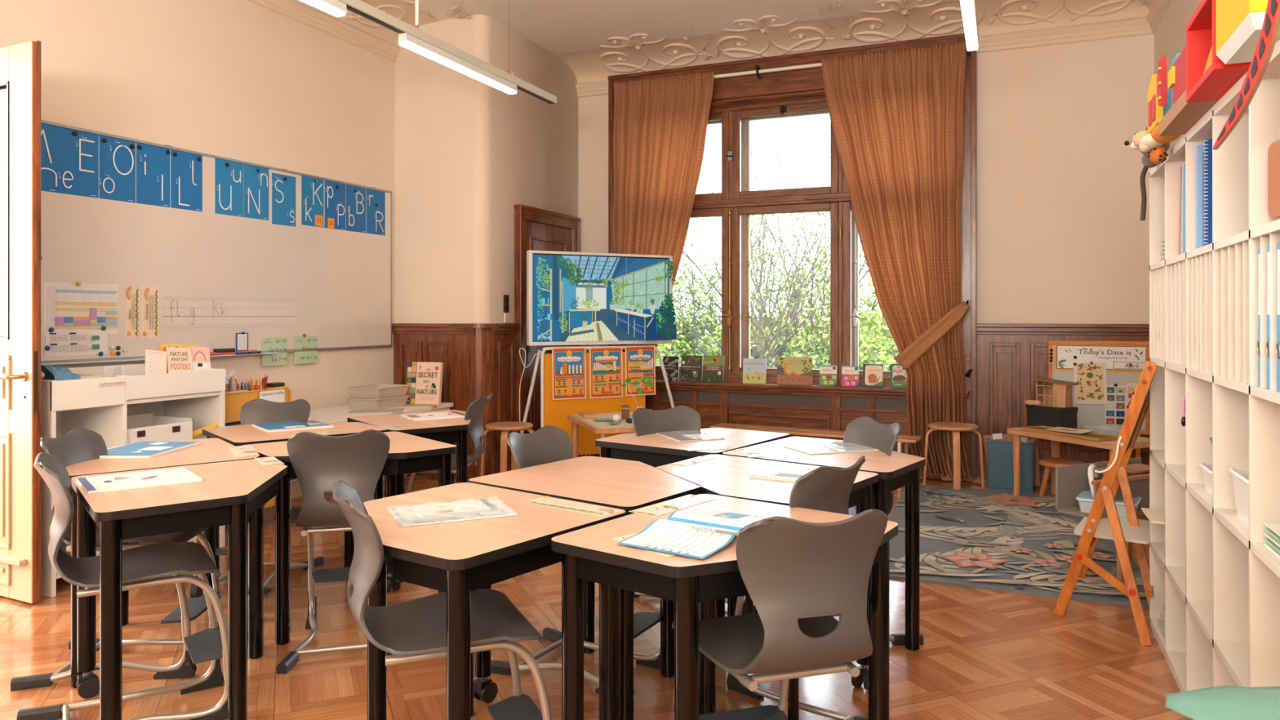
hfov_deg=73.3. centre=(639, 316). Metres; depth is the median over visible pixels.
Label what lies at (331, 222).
sticky note
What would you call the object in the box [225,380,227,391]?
pen
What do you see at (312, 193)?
poster
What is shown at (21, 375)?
door
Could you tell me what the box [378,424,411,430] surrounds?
name card
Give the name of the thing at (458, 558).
desk
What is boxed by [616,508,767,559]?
open notebook
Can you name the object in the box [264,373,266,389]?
pencil
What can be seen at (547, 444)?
chair
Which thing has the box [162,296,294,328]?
sheet
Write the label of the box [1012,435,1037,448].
clipboard
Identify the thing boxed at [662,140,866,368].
tree
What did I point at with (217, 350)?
eraser
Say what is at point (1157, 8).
trim
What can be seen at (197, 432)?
tube
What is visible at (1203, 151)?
folder
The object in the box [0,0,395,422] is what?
wall
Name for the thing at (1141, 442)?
table
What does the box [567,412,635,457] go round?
table
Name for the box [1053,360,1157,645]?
wooden easel
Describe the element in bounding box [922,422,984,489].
round stool
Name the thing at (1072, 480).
storage bench
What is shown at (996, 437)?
clipboard
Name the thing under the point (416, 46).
diffuser
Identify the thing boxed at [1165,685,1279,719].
table
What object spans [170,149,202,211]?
poster
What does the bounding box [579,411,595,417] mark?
wooden block
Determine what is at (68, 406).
storage cabinet
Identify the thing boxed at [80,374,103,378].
picture book
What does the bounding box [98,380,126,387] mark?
label
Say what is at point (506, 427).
round stool
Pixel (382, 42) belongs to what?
trim
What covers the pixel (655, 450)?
desk
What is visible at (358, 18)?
trim
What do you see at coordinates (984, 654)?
floor
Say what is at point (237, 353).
marker
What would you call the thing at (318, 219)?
sticky note
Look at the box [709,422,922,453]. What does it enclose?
slatted bench
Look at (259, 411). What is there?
chair
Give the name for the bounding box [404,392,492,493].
chair
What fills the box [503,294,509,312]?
switch plate
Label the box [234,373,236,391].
pen
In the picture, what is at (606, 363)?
poster
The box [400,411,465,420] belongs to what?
spiral notebook
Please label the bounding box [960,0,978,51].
pendant light
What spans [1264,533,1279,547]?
paper stack
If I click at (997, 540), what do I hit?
floral rug
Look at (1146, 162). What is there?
plush raccoon
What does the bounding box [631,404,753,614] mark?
chair
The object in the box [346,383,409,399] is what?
tray
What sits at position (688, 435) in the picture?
folder
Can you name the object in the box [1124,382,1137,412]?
card
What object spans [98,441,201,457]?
workbook
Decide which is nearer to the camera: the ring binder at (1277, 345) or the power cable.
the ring binder at (1277, 345)
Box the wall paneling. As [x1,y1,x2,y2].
[448,323,519,477]
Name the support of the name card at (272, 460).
on the desk at (234, 494)
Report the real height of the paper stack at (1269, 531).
0.004 m
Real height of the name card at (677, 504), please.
0.004 m
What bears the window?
in the wall at (1062, 237)
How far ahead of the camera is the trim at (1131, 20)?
6.74 m
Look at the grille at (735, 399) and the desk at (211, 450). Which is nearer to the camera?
the desk at (211, 450)
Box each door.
[0,40,44,603]
[513,204,580,469]
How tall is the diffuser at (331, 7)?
0.017 m
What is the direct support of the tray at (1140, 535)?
on the wooden easel at (1115, 474)
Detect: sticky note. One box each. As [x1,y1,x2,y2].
[315,214,322,226]
[327,217,334,229]
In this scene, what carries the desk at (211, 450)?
on the floor
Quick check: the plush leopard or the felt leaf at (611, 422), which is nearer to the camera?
the plush leopard
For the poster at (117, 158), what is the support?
attached to the whiteboard
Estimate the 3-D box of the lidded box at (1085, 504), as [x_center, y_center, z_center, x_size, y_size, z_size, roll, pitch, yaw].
[2.226,0.883,4.074,0.254,0.071,0.315,0,0,35]
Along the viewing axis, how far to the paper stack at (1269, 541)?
1.93 m
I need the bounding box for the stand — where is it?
[586,344,598,352]
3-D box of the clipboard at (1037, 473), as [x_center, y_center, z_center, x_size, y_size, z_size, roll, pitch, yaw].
[2.820,1.068,6.315,0.217,0.351,0.027,0,0,29]
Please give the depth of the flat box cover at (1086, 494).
4.01 m
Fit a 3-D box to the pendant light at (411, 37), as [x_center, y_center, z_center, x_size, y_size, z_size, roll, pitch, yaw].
[-1.633,-1.909,3.912,0.060,0.842,5.130,0,0,23]
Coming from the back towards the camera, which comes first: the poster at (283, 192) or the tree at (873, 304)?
the tree at (873, 304)
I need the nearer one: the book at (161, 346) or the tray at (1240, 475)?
the tray at (1240, 475)
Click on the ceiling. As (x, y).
(560, 27)
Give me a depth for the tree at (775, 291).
20.09 m
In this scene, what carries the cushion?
on the storage cabinet
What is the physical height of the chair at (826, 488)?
0.837 m
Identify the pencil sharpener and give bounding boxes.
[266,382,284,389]
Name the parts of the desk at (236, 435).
leg, leg, leg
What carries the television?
attached to the stand
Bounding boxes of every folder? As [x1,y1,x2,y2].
[400,404,436,408]
[655,430,724,441]
[1177,166,1182,254]
[1178,168,1182,254]
[1181,162,1185,253]
[1182,164,1185,253]
[1195,144,1204,248]
[1202,151,1204,246]
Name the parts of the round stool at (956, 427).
leg, leg, seat, leg, leg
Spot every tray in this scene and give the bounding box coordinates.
[40,351,278,365]
[225,385,288,422]
[264,496,275,507]
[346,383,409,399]
[346,395,409,408]
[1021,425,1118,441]
[1074,516,1149,544]
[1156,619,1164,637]
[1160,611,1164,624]
[1198,462,1212,495]
[1228,467,1248,527]
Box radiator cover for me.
[645,379,969,454]
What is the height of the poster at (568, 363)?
0.417 m
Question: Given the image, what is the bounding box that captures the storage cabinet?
[40,364,225,597]
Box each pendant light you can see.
[299,0,556,104]
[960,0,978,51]
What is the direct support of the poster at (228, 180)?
attached to the whiteboard
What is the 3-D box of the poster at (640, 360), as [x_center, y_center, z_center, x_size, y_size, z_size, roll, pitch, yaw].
[0.008,0.451,7.179,0.282,0.414,0.018,0,-1,-28]
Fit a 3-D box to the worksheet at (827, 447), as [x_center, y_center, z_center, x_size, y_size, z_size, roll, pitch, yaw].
[0.765,0.525,3.457,0.322,0.008,0.243,0,0,-19]
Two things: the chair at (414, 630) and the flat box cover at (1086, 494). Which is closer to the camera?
the chair at (414, 630)
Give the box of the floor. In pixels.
[0,473,1193,719]
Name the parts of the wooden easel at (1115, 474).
leg, tray rail, leg, leg, post, leg, post, cross rail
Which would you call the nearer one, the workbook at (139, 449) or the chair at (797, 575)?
the chair at (797, 575)
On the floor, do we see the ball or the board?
the board
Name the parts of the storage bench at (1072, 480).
armrest, panel, rail, leg, panel, rail, leg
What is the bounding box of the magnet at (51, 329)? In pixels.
[48,327,54,332]
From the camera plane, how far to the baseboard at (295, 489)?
5.94 m
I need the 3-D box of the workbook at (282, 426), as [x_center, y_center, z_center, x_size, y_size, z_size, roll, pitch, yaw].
[-1.666,0.522,4.127,0.296,0.014,0.280,0,0,-38]
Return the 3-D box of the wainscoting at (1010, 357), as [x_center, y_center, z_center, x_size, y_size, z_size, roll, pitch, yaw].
[3.164,0.652,6.454,1.218,1.195,0.065,0,0,23]
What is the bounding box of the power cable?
[519,347,540,433]
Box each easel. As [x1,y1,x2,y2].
[520,345,675,457]
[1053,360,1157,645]
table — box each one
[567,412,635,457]
[1006,426,1149,496]
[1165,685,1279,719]
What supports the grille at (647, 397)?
attached to the radiator cover
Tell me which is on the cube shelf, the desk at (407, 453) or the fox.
the fox
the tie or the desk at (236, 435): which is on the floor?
the desk at (236, 435)
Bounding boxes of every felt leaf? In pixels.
[594,417,609,421]
[607,421,620,423]
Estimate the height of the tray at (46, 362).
0.008 m
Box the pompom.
[625,417,631,423]
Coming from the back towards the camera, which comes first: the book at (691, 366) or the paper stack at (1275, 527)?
the book at (691, 366)
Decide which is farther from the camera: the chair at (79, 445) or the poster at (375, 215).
the poster at (375, 215)
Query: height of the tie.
0.544 m
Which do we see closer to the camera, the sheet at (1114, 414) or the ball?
the ball
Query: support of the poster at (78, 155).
attached to the whiteboard
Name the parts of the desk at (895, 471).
leg, leg, leg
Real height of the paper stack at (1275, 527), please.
0.004 m
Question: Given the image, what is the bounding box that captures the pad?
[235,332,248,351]
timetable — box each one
[43,282,117,335]
[45,328,107,356]
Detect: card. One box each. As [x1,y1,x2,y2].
[228,444,260,457]
[253,456,284,466]
[262,337,287,366]
[294,336,317,364]
[315,430,342,435]
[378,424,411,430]
[523,495,624,516]
[628,493,716,516]
[669,456,714,466]
[680,444,732,451]
[735,448,766,457]
[1044,426,1093,433]
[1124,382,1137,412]
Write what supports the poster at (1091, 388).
attached to the board
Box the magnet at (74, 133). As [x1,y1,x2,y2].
[72,131,78,136]
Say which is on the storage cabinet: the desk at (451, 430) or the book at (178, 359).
the book at (178, 359)
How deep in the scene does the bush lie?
12.15 m
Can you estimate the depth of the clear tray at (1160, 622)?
3.27 m
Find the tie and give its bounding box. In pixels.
[894,299,969,370]
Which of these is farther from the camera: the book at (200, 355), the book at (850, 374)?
the book at (850, 374)
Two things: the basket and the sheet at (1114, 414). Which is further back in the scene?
the sheet at (1114, 414)
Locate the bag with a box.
[1181,391,1185,426]
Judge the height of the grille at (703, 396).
0.097 m
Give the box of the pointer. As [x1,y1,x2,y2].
[209,349,257,355]
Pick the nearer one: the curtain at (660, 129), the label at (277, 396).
the label at (277, 396)
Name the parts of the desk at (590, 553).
leg, leg, leg, leg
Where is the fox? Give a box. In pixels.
[1130,124,1181,152]
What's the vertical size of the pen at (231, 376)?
0.254 m
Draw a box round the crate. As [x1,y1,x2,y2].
[986,437,1037,493]
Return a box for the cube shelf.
[1149,38,1279,692]
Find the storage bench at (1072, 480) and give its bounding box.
[1055,457,1149,582]
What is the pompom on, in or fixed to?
on the table at (602, 428)
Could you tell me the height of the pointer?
0.029 m
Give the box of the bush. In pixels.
[790,306,899,370]
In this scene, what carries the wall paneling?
attached to the wall pier
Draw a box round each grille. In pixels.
[645,395,653,399]
[660,389,689,400]
[697,391,719,402]
[728,391,831,406]
[840,395,866,408]
[875,397,906,409]
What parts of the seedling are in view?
stem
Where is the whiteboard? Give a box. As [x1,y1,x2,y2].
[40,120,391,365]
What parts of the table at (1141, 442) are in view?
leg, leg, leg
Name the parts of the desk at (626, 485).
leg, leg, leg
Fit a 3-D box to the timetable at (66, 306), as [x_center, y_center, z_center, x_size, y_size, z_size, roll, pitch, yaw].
[-2.947,-0.040,4.559,0.031,0.270,0.400,0,0,23]
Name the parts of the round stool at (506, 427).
leg, leg, seat, leg, leg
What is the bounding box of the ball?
[612,414,619,422]
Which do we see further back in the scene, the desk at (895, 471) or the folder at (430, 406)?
the folder at (430, 406)
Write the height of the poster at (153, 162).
0.343 m
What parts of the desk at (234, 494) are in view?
leg, leg, leg, leg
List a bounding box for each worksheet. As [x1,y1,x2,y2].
[387,497,517,526]
[613,533,737,556]
[782,441,879,454]
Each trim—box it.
[245,0,439,62]
[345,0,471,26]
[391,323,475,479]
[555,0,1153,97]
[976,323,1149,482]
[1139,0,1172,34]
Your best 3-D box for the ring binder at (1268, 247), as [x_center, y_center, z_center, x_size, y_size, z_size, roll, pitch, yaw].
[1.535,0.003,1.853,0.304,0.318,0.046,0,0,23]
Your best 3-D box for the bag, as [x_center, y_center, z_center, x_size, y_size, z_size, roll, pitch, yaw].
[1.869,0.383,2.766,0.225,0.285,0.042,0,0,23]
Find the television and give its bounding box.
[526,250,676,346]
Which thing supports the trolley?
on the floor
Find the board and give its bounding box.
[1048,340,1149,457]
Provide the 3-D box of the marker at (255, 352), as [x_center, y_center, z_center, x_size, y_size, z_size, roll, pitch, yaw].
[-2.486,0.232,5.526,0.015,0.015,0.115,0,0,23]
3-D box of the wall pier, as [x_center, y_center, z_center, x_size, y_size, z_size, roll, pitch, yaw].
[-1.279,-0.540,7.509,0.845,3.580,1.590,0,0,23]
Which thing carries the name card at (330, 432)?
on the desk at (236, 435)
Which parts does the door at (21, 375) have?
glass, handle, lock plate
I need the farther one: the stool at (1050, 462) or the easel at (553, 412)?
the easel at (553, 412)
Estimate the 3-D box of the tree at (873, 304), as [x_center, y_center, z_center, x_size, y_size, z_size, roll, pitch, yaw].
[5.373,3.106,21.203,6.222,10.307,8.658,0,0,-14]
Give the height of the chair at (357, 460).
0.837 m
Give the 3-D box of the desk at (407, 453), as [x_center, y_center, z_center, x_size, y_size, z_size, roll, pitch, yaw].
[-1.188,0.890,3.522,0.680,0.720,0.624,0,0,-40]
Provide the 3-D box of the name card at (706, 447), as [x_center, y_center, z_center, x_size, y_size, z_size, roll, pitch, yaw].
[0.267,0.527,3.457,0.190,0.005,0.097,0,0,-18]
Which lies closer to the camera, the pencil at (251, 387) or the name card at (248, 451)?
the name card at (248, 451)
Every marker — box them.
[235,351,251,354]
[246,351,261,353]
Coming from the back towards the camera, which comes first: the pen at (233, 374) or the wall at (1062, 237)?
the wall at (1062, 237)
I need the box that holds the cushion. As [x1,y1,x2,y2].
[40,364,80,380]
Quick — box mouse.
[1124,126,1169,156]
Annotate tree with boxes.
[655,293,753,365]
[655,306,863,368]
[656,250,794,365]
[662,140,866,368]
[672,126,897,370]
[676,230,899,370]
[769,241,899,370]
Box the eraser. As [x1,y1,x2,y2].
[213,347,235,352]
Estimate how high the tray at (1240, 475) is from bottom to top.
0.126 m
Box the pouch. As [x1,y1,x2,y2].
[1267,140,1279,217]
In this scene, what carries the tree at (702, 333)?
on the ground
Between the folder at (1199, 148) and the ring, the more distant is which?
the ring
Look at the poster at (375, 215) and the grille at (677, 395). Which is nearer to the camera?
the poster at (375, 215)
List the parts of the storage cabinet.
panel, panel, panel, panel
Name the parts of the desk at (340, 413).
drawer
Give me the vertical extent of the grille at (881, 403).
0.097 m
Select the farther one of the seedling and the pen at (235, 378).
the seedling
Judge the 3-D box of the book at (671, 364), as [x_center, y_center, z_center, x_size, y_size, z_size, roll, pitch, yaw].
[0.272,0.462,7.613,0.151,0.214,0.045,0,0,23]
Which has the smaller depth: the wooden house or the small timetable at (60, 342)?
the small timetable at (60, 342)
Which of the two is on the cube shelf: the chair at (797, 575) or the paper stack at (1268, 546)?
the paper stack at (1268, 546)
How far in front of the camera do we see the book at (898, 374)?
6.85 m
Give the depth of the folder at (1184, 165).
2.85 m
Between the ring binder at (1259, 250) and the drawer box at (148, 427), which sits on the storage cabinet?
the drawer box at (148, 427)
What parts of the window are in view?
sash, sash, sash, sash, handle, window handle, rail, frame, sill, sash, sash, sash, sash, curtain rail, sash, sash, window handle, sash, sash crank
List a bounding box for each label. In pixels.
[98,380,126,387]
[259,389,284,402]
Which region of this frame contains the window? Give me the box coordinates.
[607,33,976,478]
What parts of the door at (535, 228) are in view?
handle, panel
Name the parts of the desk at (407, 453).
leg, leg, leg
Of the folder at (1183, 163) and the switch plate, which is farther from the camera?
the switch plate
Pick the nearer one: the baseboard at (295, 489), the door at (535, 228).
the baseboard at (295, 489)
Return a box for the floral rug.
[888,484,1148,608]
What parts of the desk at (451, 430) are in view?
leg, leg, leg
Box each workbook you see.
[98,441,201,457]
[252,419,333,432]
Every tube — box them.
[192,422,217,437]
[621,404,630,419]
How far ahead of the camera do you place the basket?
4.93 m
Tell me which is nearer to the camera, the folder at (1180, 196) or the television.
the folder at (1180, 196)
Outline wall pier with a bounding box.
[395,14,577,323]
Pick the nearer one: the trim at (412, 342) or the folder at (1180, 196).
the folder at (1180, 196)
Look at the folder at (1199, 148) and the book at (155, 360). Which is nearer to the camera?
the folder at (1199, 148)
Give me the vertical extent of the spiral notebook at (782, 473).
0.011 m
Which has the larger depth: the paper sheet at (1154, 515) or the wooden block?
the wooden block
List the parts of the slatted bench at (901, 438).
leg frame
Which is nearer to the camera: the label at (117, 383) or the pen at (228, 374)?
the label at (117, 383)
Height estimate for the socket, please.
0.079 m
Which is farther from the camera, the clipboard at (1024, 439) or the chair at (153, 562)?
the clipboard at (1024, 439)
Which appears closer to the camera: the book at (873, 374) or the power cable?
the power cable
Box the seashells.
[1024,400,1041,405]
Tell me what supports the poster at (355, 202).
attached to the whiteboard
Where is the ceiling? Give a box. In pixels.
[404,0,959,55]
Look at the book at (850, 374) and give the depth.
7.00 m
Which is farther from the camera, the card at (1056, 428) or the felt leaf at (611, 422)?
the felt leaf at (611, 422)
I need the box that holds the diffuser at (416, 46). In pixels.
[399,40,516,94]
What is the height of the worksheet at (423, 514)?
0.008 m
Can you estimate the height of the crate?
0.356 m
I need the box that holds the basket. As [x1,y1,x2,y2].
[225,389,246,393]
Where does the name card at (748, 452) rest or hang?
on the desk at (895, 471)
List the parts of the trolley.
post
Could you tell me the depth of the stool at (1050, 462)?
5.87 m
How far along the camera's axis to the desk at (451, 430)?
4.23 m
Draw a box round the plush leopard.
[1147,146,1168,164]
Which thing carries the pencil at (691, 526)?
on the open notebook at (672, 535)
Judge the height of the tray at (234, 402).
0.165 m
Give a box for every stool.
[480,421,533,476]
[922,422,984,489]
[1039,457,1085,496]
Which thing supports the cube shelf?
on the floor
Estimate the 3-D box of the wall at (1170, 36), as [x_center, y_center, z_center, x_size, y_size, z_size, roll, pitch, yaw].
[1.880,-0.540,1.489,0.300,3.580,10.210,0,0,23]
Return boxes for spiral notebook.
[76,466,202,493]
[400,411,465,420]
[748,466,812,481]
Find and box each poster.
[40,123,58,192]
[58,126,98,198]
[99,134,135,203]
[136,142,169,207]
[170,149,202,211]
[214,158,243,217]
[243,164,268,220]
[271,172,295,226]
[301,175,324,227]
[324,180,345,230]
[346,184,365,232]
[366,188,385,235]
[551,346,586,399]
[589,346,622,398]
[625,345,655,395]
[1073,362,1107,404]
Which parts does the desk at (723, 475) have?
leg, leg, leg, leg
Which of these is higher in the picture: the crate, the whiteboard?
the whiteboard
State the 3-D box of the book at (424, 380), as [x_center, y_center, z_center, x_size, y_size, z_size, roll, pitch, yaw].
[-1.621,0.501,6.463,0.285,0.316,0.069,0,0,19]
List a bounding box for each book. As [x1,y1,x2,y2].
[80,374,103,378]
[144,349,166,374]
[158,343,199,351]
[163,346,192,373]
[189,346,210,371]
[406,361,443,404]
[662,356,679,381]
[680,355,702,382]
[702,355,724,382]
[742,358,766,383]
[777,356,813,385]
[819,364,836,386]
[841,365,858,386]
[862,364,883,386]
[890,364,906,387]
[1204,138,1212,245]
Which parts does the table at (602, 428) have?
leg, leg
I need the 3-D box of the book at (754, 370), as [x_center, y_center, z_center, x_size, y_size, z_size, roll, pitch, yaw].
[0.975,0.464,7.318,0.201,0.210,0.038,0,0,23]
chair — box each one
[10,427,221,690]
[17,452,227,719]
[190,398,324,597]
[275,429,392,674]
[332,480,551,719]
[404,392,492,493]
[491,425,660,694]
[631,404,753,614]
[671,508,888,719]
[673,456,867,719]
[751,416,923,645]
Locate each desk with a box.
[65,438,257,688]
[71,458,287,719]
[202,422,388,577]
[242,431,457,644]
[307,402,453,475]
[347,409,471,582]
[363,482,625,719]
[468,456,701,719]
[551,493,897,719]
[595,427,789,466]
[655,453,878,719]
[722,436,925,650]
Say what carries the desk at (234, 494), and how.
on the floor
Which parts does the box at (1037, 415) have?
lid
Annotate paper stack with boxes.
[348,408,404,413]
[1264,522,1279,536]
[1264,528,1279,542]
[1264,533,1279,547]
[1264,537,1279,552]
[1264,543,1279,558]
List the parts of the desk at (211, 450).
leg, leg, leg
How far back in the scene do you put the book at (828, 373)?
7.07 m
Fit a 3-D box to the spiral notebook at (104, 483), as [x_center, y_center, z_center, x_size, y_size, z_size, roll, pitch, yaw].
[-1.614,0.523,2.772,0.311,0.013,0.271,0,0,-39]
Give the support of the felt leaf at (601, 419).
on the table at (602, 428)
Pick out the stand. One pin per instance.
(588, 350)
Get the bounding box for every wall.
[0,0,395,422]
[577,34,1154,352]
[1154,0,1201,152]
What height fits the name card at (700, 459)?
0.003 m
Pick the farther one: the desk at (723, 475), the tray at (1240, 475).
the desk at (723, 475)
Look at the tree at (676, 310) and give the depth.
14.89 m
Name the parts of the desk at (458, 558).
leg, leg, leg, leg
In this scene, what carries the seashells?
on the box at (1037, 415)
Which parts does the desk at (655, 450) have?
leg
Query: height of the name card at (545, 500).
0.007 m
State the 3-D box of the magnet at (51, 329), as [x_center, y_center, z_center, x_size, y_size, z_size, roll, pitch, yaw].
[-3.019,0.068,4.414,0.008,0.025,0.025,0,0,23]
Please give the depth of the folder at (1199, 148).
2.66 m
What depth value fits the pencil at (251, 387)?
5.02 m
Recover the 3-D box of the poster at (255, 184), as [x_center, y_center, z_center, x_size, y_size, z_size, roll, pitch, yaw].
[-2.509,-0.810,5.629,0.004,0.343,0.207,0,0,23]
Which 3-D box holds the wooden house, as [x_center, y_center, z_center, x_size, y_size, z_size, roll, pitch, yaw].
[2.870,0.525,5.926,0.250,0.190,0.145,0,0,45]
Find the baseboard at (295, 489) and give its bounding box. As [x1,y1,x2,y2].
[290,480,302,498]
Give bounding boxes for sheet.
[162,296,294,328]
[1104,385,1125,426]
[1141,507,1164,524]
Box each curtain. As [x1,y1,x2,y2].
[611,71,714,352]
[821,41,980,483]
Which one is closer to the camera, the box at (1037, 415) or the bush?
the box at (1037, 415)
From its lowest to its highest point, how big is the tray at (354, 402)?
0.076 m
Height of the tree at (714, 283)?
13.110 m
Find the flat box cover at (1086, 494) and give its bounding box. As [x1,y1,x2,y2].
[1077,490,1140,503]
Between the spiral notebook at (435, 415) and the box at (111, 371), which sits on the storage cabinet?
the box at (111, 371)
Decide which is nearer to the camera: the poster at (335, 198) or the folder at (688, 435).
the folder at (688, 435)
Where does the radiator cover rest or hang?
on the floor
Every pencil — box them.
[250,375,253,391]
[255,376,257,390]
[258,375,260,390]
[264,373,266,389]
[686,525,738,535]
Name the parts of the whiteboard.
name strip, name strip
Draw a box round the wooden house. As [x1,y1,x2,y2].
[1034,377,1079,408]
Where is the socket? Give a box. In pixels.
[503,312,509,322]
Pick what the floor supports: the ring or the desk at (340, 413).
the desk at (340, 413)
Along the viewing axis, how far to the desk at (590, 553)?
2.03 m
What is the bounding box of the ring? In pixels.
[964,354,970,361]
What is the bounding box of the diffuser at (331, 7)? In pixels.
[299,0,346,17]
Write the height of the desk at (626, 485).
0.720 m
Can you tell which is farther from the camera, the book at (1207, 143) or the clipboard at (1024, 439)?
the clipboard at (1024, 439)
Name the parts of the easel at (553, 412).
leg, panel, tube frame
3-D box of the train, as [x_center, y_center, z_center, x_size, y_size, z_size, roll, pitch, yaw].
[1.558,-0.701,2.348,0.164,0.235,1.380,0,0,23]
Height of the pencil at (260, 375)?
0.223 m
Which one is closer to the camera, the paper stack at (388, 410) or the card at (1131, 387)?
the paper stack at (388, 410)
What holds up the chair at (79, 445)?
on the floor
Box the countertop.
[307,402,453,422]
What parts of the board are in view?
leg, leg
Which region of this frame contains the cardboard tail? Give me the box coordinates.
[1213,0,1279,150]
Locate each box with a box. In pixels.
[103,365,122,377]
[127,413,192,444]
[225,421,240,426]
[1026,404,1078,428]
[1075,493,1142,518]
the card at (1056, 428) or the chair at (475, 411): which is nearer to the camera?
the chair at (475, 411)
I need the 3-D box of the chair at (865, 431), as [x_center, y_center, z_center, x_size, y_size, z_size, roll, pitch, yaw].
[0.755,0.831,3.382,0.572,0.837,0.401,0,0,-17]
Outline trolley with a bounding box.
[225,385,290,519]
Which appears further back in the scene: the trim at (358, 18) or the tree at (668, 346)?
the tree at (668, 346)
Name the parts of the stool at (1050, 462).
leg, seat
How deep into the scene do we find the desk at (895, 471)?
3.21 m
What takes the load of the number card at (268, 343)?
attached to the whiteboard
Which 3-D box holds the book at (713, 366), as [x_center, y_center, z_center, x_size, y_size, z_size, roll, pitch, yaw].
[0.636,0.455,7.459,0.187,0.231,0.048,0,0,23]
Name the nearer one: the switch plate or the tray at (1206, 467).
the tray at (1206, 467)
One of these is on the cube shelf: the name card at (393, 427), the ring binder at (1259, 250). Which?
the ring binder at (1259, 250)
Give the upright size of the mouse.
0.143 m
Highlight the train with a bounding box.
[1147,0,1279,136]
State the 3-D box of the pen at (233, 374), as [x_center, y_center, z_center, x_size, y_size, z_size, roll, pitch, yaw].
[-2.330,0.436,4.910,0.034,0.269,0.012,0,0,0]
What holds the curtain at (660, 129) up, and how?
hanging from the window
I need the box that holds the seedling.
[621,374,653,407]
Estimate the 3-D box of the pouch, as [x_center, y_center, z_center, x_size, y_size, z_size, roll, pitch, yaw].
[1.448,-0.309,1.884,0.044,0.170,0.160,0,0,3]
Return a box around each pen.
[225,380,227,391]
[228,373,230,391]
[230,371,232,386]
[231,369,235,391]
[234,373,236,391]
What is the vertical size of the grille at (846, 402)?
0.097 m
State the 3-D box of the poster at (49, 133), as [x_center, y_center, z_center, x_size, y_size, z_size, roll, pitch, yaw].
[-3.071,-0.810,4.301,0.005,0.343,0.324,0,0,23]
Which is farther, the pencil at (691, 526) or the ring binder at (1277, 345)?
the pencil at (691, 526)
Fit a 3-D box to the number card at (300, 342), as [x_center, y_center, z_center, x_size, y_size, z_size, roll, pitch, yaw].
[-2.337,0.234,6.024,0.002,0.190,0.216,0,0,23]
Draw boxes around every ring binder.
[1257,248,1260,386]
[1266,246,1269,388]
[1275,243,1279,391]
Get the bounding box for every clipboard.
[982,433,1013,467]
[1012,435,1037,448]
[1035,440,1039,485]
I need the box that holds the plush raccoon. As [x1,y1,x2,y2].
[1140,155,1157,220]
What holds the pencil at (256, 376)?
in the basket
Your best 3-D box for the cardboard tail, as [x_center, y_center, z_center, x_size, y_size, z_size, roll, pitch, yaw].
[1.199,-0.498,1.703,0.009,0.240,0.545,0,0,23]
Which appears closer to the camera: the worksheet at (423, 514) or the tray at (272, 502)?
the worksheet at (423, 514)
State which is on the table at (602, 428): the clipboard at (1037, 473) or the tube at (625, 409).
the tube at (625, 409)
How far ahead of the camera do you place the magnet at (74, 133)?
4.52 m
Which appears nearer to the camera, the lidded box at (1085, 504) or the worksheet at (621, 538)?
the worksheet at (621, 538)

